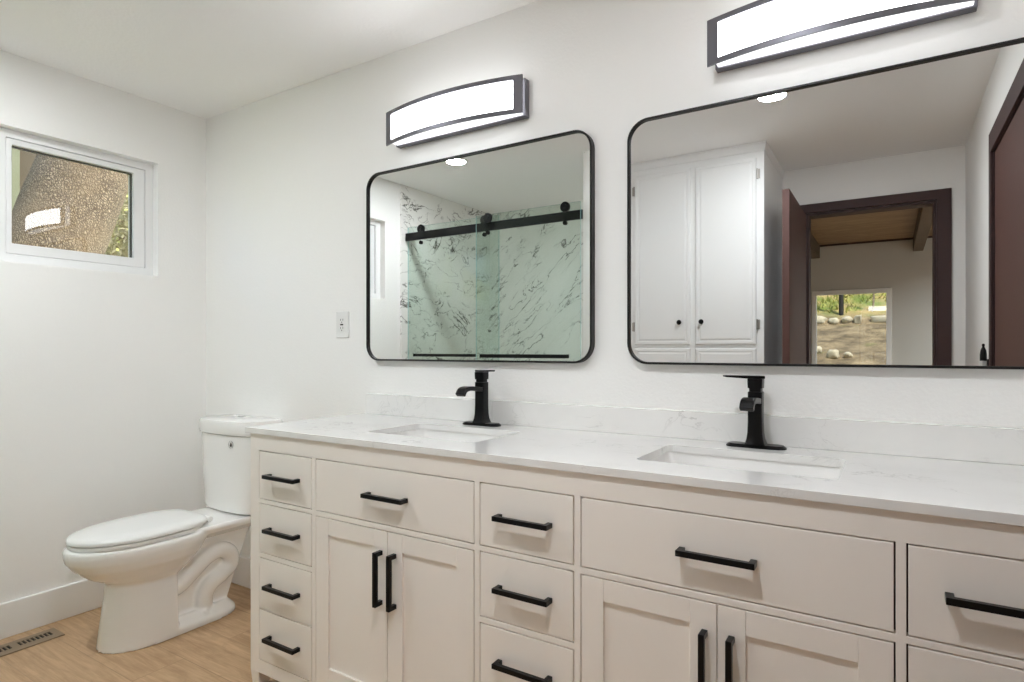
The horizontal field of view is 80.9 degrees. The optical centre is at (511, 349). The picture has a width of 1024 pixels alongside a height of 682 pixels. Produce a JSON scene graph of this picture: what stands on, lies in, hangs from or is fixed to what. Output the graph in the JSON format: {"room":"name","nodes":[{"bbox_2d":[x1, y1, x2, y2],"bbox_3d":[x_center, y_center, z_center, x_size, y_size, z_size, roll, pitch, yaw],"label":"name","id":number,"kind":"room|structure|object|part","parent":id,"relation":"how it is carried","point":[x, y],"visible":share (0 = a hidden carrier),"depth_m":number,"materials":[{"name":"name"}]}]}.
{"room":"bathroom","nodes":[
{"label":"bathroom","id":0,"kind":"room"},
{"bbox_2d":[0,50,205,603],"bbox_3d":[-2.388,-0.021,2.074,0.140,2.388,2.920,0,0,32],"label":"wall","id":1,"kind":"structure","parent":0,"point":[103,373],"depth_m":2.75,"materials":[{"name":"white paint"}]},
{"bbox_2d":[0,579,103,639],"bbox_3d":[-2.011,1.101,2.525,0.016,0.143,1.515,0,0,32],"label":"baseboard","id":2,"kind":"structure","parent":1,"relation":"attached to","point":[17,616],"depth_m":2.56,"materials":[{"name":"white paint"}]},
{"bbox_2d":[0,127,152,275],"bbox_3d":[-2.114,-0.638,2.536,0.080,0.557,1.115,0,0,32],"label":"window","id":3,"kind":"structure","parent":1,"relation":"in","point":[139,260],"depth_m":2.74,"materials":[{"name":"white plastic"}]},
{"bbox_2d":[0,582,278,681],"bbox_3d":[-0.904,1.233,-1.197,6.140,0.120,6.870,0,0,32],"label":"floor","id":4,"kind":"structure","parent":0,"point":[219,650],"depth_m":2.30,"materials":[{"name":"brown wood"}]},
{"bbox_2d":[0,628,64,656],"bbox_3d":[-1.973,1.170,2.349,0.105,0.005,0.348,0,0,32],"label":"floor vent","id":5,"kind":"object","parent":4,"relation":"in","point":[26,642],"visible":1,"depth_m":2.40,"materials":[{"name":"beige metal"}]},
{"bbox_2d":[62,414,282,653],"bbox_3d":[-1.443,0.743,2.577,0.435,0.860,0.810,0,0,32],"label":"toilet","id":6,"kind":"object","parent":4,"relation":"on","point":[165,575],"visible":0.97,"depth_m":2.47,"materials":[{"name":"white ceramic"}]},
{"bbox_3d":[-1.532,0.748,2.453,0.352,0.016,0.475,0,0,32],"label":"seat","id":7,"kind":"part","parent":6,"relation":"part of","materials":[{"name":"white plastic"}]},
{"bbox_3d":[-1.530,0.724,2.457,0.356,0.026,0.487,0,0,32],"label":"lid","id":8,"kind":"part","parent":6,"relation":"part of","materials":[{"name":"white plastic"}]},
{"bbox_3d":[-1.458,0.961,2.571,0.379,0.424,0.784,0,0,32],"label":"bowl","id":9,"kind":"part","parent":6,"relation":"part of","materials":[{"name":"white ceramic"}]},
{"bbox_3d":[-1.286,0.568,2.828,0.416,0.356,0.200,0,0,32],"label":"tank","id":10,"kind":"part","parent":6,"relation":"part of","materials":[{"name":"white ceramic"}]},
{"bbox_3d":[-1.286,0.354,2.827,0.433,0.070,0.219,0,0,32],"label":"tank lid","id":11,"kind":"part","parent":6,"relation":"part of","materials":[{"name":"white ceramic"}]},
{"bbox_2d":[251,433,1023,681],"bbox_3d":[0.166,0.731,1.704,2.208,0.885,0.572,0,0,32],"label":"vanity cabinet","id":12,"kind":"object","parent":4,"relation":"on","point":[368,564],"visible":0.95,"depth_m":1.39,"materials":[{"name":"white paint"}]},
{"bbox_3d":[-0.872,1.138,2.087,0.045,0.070,0.050,0,0,32],"label":"leg","id":13,"kind":"part","parent":12,"relation":"part of","materials":[{"name":"white paint"}]},
{"bbox_3d":[-0.757,0.968,1.967,0.157,0.012,0.031,0,0,32],"label":"handle","id":14,"kind":"part","parent":12,"relation":"part of","materials":[{"name":"black metal"}]},
{"bbox_3d":[-0.757,0.793,1.967,0.157,0.012,0.031,0,0,32],"label":"handle","id":15,"kind":"part","parent":12,"relation":"part of","materials":[{"name":"black metal"}]},
{"bbox_3d":[-0.757,0.604,1.967,0.157,0.012,0.031,0,0,32],"label":"handle","id":16,"kind":"part","parent":12,"relation":"part of","materials":[{"name":"black metal"}]},
{"bbox_3d":[-0.757,0.423,1.967,0.157,0.012,0.031,0,0,32],"label":"handle","id":17,"kind":"part","parent":12,"relation":"part of","materials":[{"name":"black metal"}]},
{"bbox_3d":[-0.744,0.971,1.988,0.264,0.169,0.020,0,0,32],"label":"drawer","id":18,"kind":"part","parent":12,"relation":"part of","materials":[{"name":"white paint"}]},
{"bbox_3d":[-0.744,0.796,1.988,0.264,0.172,0.020,0,0,32],"label":"drawer","id":19,"kind":"part","parent":12,"relation":"part of","materials":[{"name":"white paint"}]},
{"bbox_3d":[-0.744,0.607,1.988,0.264,0.164,0.020,0,0,32],"label":"drawer","id":20,"kind":"part","parent":12,"relation":"part of","materials":[{"name":"white paint"}]},
{"bbox_3d":[-0.744,0.426,1.988,0.264,0.159,0.020,0,0,32],"label":"drawer","id":21,"kind":"part","parent":12,"relation":"part of","materials":[{"name":"white paint"}]},
{"bbox_3d":[-0.484,0.791,1.824,0.305,0.528,0.020,0,0,32],"label":"door","id":22,"kind":"part","parent":12,"relation":"part of","materials":[{"name":"white paint"}]},
{"bbox_3d":[-0.389,0.662,1.734,0.012,0.157,0.031,0,0,32],"label":"handle","id":23,"kind":"part","parent":12,"relation":"part of","materials":[{"name":"black metal"}]},
{"bbox_3d":[-0.367,0.426,1.721,0.157,0.012,0.031,0,0,32],"label":"handle","id":24,"kind":"part","parent":12,"relation":"part of","materials":[{"name":"black metal"}]},
{"bbox_3d":[-0.343,0.662,1.706,0.012,0.157,0.031,0,0,32],"label":"handle","id":25,"kind":"part","parent":12,"relation":"part of","materials":[{"name":"black metal"}]},
{"bbox_3d":[-0.354,0.426,1.742,0.612,0.159,0.020,0,0,32],"label":"drawer","id":26,"kind":"part","parent":12,"relation":"part of","materials":[{"name":"white paint"}]},
{"bbox_3d":[-0.224,0.791,1.660,0.305,0.528,0.020,0,0,32],"label":"door","id":27,"kind":"part","parent":12,"relation":"part of","materials":[{"name":"white paint"}]},
{"bbox_3d":[0.023,0.793,1.475,0.157,0.012,0.031,0,0,32],"label":"handle","id":28,"kind":"part","parent":12,"relation":"part of","materials":[{"name":"black metal"}]},
{"bbox_3d":[0.023,0.604,1.475,0.157,0.012,0.031,0,0,32],"label":"handle","id":29,"kind":"part","parent":12,"relation":"part of","materials":[{"name":"black metal"}]},
{"bbox_3d":[0.023,0.423,1.475,0.157,0.012,0.031,0,0,32],"label":"handle","id":30,"kind":"part","parent":12,"relation":"part of","materials":[{"name":"black metal"}]},
{"bbox_3d":[0.036,0.796,1.496,0.267,0.172,0.020,0,0,32],"label":"drawer","id":31,"kind":"part","parent":12,"relation":"part of","materials":[{"name":"white paint"}]},
{"bbox_3d":[0.036,0.607,1.496,0.267,0.164,0.020,0,0,32],"label":"drawer","id":32,"kind":"part","parent":12,"relation":"part of","materials":[{"name":"white paint"}]},
{"bbox_3d":[0.036,0.426,1.496,0.267,0.159,0.020,0,0,32],"label":"drawer","id":33,"kind":"part","parent":12,"relation":"part of","materials":[{"name":"white paint"}]},
{"bbox_2d":[245,413,1023,526],"bbox_3d":[0.172,0.278,1.715,2.247,0.020,0.550,0,0,32],"label":"countertop","id":34,"kind":"structure","parent":12,"relation":"on","point":[958,489],"depth_m":1.44,"materials":[{"name":"white stone"}]},
{"bbox_2d":[390,429,501,441],"bbox_3d":[-0.223,0.358,1.958,0.476,0.140,0.310,0,0,32],"label":"sink","id":35,"kind":"object","parent":34,"relation":"in","point":[424,433],"visible":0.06,"depth_m":2.12,"materials":[{"name":"white ceramic"}]},
{"bbox_2d":[455,370,500,426],"bbox_3d":[-0.135,0.169,2.090,0.157,0.198,0.158,0,0,32],"label":"faucet","id":36,"kind":"object","parent":34,"relation":"on","point":[481,417],"visible":1,"depth_m":2.12,"materials":[{"name":"black metal"}]},
{"bbox_3d":[-0.147,0.143,2.072,0.035,0.032,0.113,0,0,32],"label":"spout","id":37,"kind":"part","parent":36,"relation":"part of","materials":[{"name":"black metal"}]},
{"bbox_3d":[-0.108,0.264,2.135,0.156,0.009,0.054,0,0,32],"label":"plate","id":38,"kind":"part","parent":36,"relation":"part of","materials":[{"name":"black metal"}]},
{"bbox_3d":[-0.108,0.093,2.135,0.039,0.026,0.039,0,0,32],"label":"handle","id":39,"kind":"part","parent":36,"relation":"part of","materials":[{"name":"black metal"}]},
{"bbox_3d":[-0.093,0.075,2.105,0.037,0.009,0.104,0,0,-27],"label":"lever","id":40,"kind":"part","parent":36,"relation":"part of","materials":[{"name":"black metal"}]},
{"bbox_2d":[649,452,842,478],"bbox_3d":[0.556,0.358,1.466,0.477,0.140,0.310,0,0,32],"label":"sink","id":41,"kind":"object","parent":34,"relation":"in","point":[777,467],"visible":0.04,"depth_m":1.58,"materials":[{"name":"white ceramic"}]},
{"bbox_2d":[723,375,786,449],"bbox_3d":[0.640,0.169,1.606,0.159,0.198,0.158,0,0,32],"label":"faucet","id":42,"kind":"object","parent":34,"relation":"on","point":[754,403],"visible":1,"depth_m":1.63,"materials":[{"name":"black metal"}]},
{"bbox_3d":[0.636,0.075,1.652,0.104,0.009,0.037,0,0,4],"label":"lever","id":43,"kind":"part","parent":42,"relation":"part of","materials":[{"name":"black metal"}]},
{"bbox_3d":[0.629,0.143,1.586,0.035,0.032,0.113,0,0,32],"label":"spout","id":44,"kind":"part","parent":42,"relation":"part of","materials":[{"name":"black metal"}]},
{"bbox_3d":[0.669,0.093,1.649,0.039,0.026,0.039,0,0,32],"label":"handle","id":45,"kind":"part","parent":42,"relation":"part of","materials":[{"name":"black metal"}]},
{"bbox_3d":[0.669,0.264,1.649,0.156,0.009,0.054,0,0,32],"label":"plate","id":46,"kind":"part","parent":42,"relation":"part of","materials":[{"name":"black metal"}]},
{"bbox_3d":[0.297,0.791,1.331,0.307,0.528,0.020,0,0,32],"label":"door","id":47,"kind":"part","parent":12,"relation":"part of","materials":[{"name":"white paint"}]},
{"bbox_3d":[0.394,0.662,1.241,0.012,0.157,0.031,0,0,32],"label":"handle","id":48,"kind":"part","parent":12,"relation":"part of","materials":[{"name":"black metal"}]},
{"bbox_3d":[0.415,0.426,1.228,0.157,0.012,0.031,0,0,32],"label":"handle","id":49,"kind":"part","parent":12,"relation":"part of","materials":[{"name":"black metal"}]},
{"bbox_3d":[0.439,0.662,1.212,0.012,0.157,0.031,0,0,32],"label":"handle","id":50,"kind":"part","parent":12,"relation":"part of","materials":[{"name":"black metal"}]},
{"bbox_3d":[0.428,0.426,1.248,0.616,0.159,0.020,0,0,32],"label":"drawer","id":51,"kind":"part","parent":12,"relation":"part of","materials":[{"name":"white paint"}]},
{"bbox_3d":[0.559,0.791,1.166,0.307,0.528,0.020,0,0,32],"label":"door","id":52,"kind":"part","parent":12,"relation":"part of","materials":[{"name":"white paint"}]},
{"bbox_3d":[0.315,0.675,1.941,2.166,0.773,0.012,0,0,32],"label":"panel","id":53,"kind":"part","parent":12,"relation":"part of","materials":[{"name":"white wood"}]},
{"bbox_3d":[0.818,0.607,1.003,0.261,0.164,0.020,0,0,32],"label":"drawer","id":54,"kind":"part","parent":12,"relation":"part of","materials":[{"name":"white paint"}]},
{"bbox_3d":[0.818,0.426,1.003,0.261,0.159,0.020,0,0,32],"label":"drawer","id":55,"kind":"part","parent":12,"relation":"part of","materials":[{"name":"white paint"}]},
{"bbox_3d":[0.804,0.423,0.982,0.157,0.012,0.031,0,0,32],"label":"handle","id":56,"kind":"part","parent":12,"relation":"part of","materials":[{"name":"black metal"}]},
{"bbox_2d":[0,0,538,118],"bbox_3d":[-0.871,-1.365,1.152,3.690,0.300,2.860,0,0,32],"label":"ceiling","id":57,"kind":"structure","parent":0,"point":[205,59],"depth_m":2.33,"materials":[{"name":"white paint"}]},
{"bbox_2d":[206,0,1023,558],"bbox_3d":[-0.081,-0.021,2.273,3.550,2.388,0.120,0,0,32],"label":"wall","id":58,"kind":"structure","parent":0,"point":[288,172],"depth_m":2.16,"materials":[{"name":"white paint"}]},
{"bbox_2d":[231,555,250,588],"bbox_3d":[-1.111,1.101,2.843,1.168,0.143,0.016,0,0,32],"label":"baseboard","id":59,"kind":"structure","parent":58,"relation":"attached to","point":[242,574],"depth_m":2.97,"materials":[{"name":"white paint"}]},
{"bbox_2d":[336,311,348,337],"bbox_3d":[-0.737,-0.107,2.611,0.078,0.115,0.009,0,0,32],"label":"wall outlet","id":60,"kind":"object","parent":58,"relation":"attached to","point":[342,318],"visible":1,"depth_m":2.60,"materials":[{"name":"white plastic"}]},
{"bbox_2d":[339,317,344,331],"bbox_3d":[-0.738,-0.107,2.608,0.033,0.067,0.002,0,0,32],"label":"receptacle","id":61,"kind":"object","parent":60,"relation":"attached to","point":[341,319],"depth_m":2.61,"materials":[{"name":"white plastic"}]},
{"bbox_2d":[386,74,528,148],"bbox_3d":[-0.226,-0.876,2.225,0.631,0.138,0.114,0,0,32],"label":"vanity light","id":62,"kind":"object","parent":58,"relation":"attached to","point":[475,106],"visible":1,"depth_m":2.16,"materials":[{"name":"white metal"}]},
{"bbox_2d":[366,130,594,362],"bbox_3d":[-0.168,-0.341,2.241,1.025,0.773,0.026,0,0,32],"label":"wall mirror","id":63,"kind":"object","parent":58,"relation":"attached to","point":[486,255],"visible":1,"depth_m":2.19,"materials":[{"name":"black mirror"}]},
{"bbox_2d":[366,393,1023,464],"bbox_3d":[0.329,0.226,1.932,2.214,0.084,0.020,0,0,32],"label":"backsplash","id":64,"kind":"structure","parent":58,"relation":"attached to","point":[1001,445],"depth_m":1.72,"materials":[{"name":"white stone"}]},
{"bbox_2d":[627,37,1023,368],"bbox_3d":[0.808,-0.336,1.625,1.039,0.763,0.026,0,0,32],"label":"wall mirror","id":65,"kind":"object","parent":58,"relation":"attached to","point":[874,217],"visible":1,"depth_m":1.58,"materials":[{"name":"black mirror"}]},
{"bbox_2d":[707,0,977,72],"bbox_3d":[0.831,-0.876,1.559,0.631,0.138,0.114,0,0,32],"label":"vanity light","id":66,"kind":"object","parent":58,"relation":"attached to","point":[759,31],"visible":1,"depth_m":1.57,"materials":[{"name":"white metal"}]},
{"label":"outside","id":67,"kind":"structure","parent":0,"visible":0},
{"bbox_2d":[109,194,127,254],"bbox_3d":[-6.552,-2.012,8.649,13.800,6.778,24.000,0,0,32],"label":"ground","id":68,"kind":"structure","parent":67,"point":[117,249],"depth_m":11.62,"materials":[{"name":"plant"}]},
{"bbox_2d":[12,148,35,209],"bbox_3d":[-5.490,-0.627,4.521,1.600,3.840,3.350,0,0,32],"label":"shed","id":69,"kind":"object","parent":68,"relation":"on","point":[22,161],"visible":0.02,"depth_m":5.16,"materials":[{"name":"beige"}]},
{"bbox_3d":[-4.611,-1.027,4.594,0.050,1.960,1.370,0,0,32],"label":"window trim","id":70,"kind":"part","parent":69,"relation":"part of","materials":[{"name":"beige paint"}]},
{"bbox_2d":[12,154,127,253],"bbox_3d":[-2.562,-1.327,3.626,0.742,5.600,2.375,0,0,32],"label":"tree","id":71,"kind":"object","parent":68,"relation":"on","point":[59,204],"visible":0.21,"depth_m":3.40,"materials":[{"name":"plant"}]},
{"bbox_2d":[105,192,127,256],"bbox_3d":[-3.690,-0.248,6.245,1.637,3.048,1.638,0,0,32],"label":"shrub","id":72,"kind":"object","parent":68,"relation":"on","point":[123,251],"visible":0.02,"depth_m":5.89,"materials":[{"name":"green plant"}]},
{"bbox_2d":[106,197,127,256],"bbox_3d":[-5.473,-1.834,9.043,3.013,4.014,3.027,0,0,32],"label":"shrub","id":73,"kind":"object","parent":68,"relation":"on","point":[120,221],"visible":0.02,"depth_m":8.51,"materials":[{"name":"green plant"}]}
]}

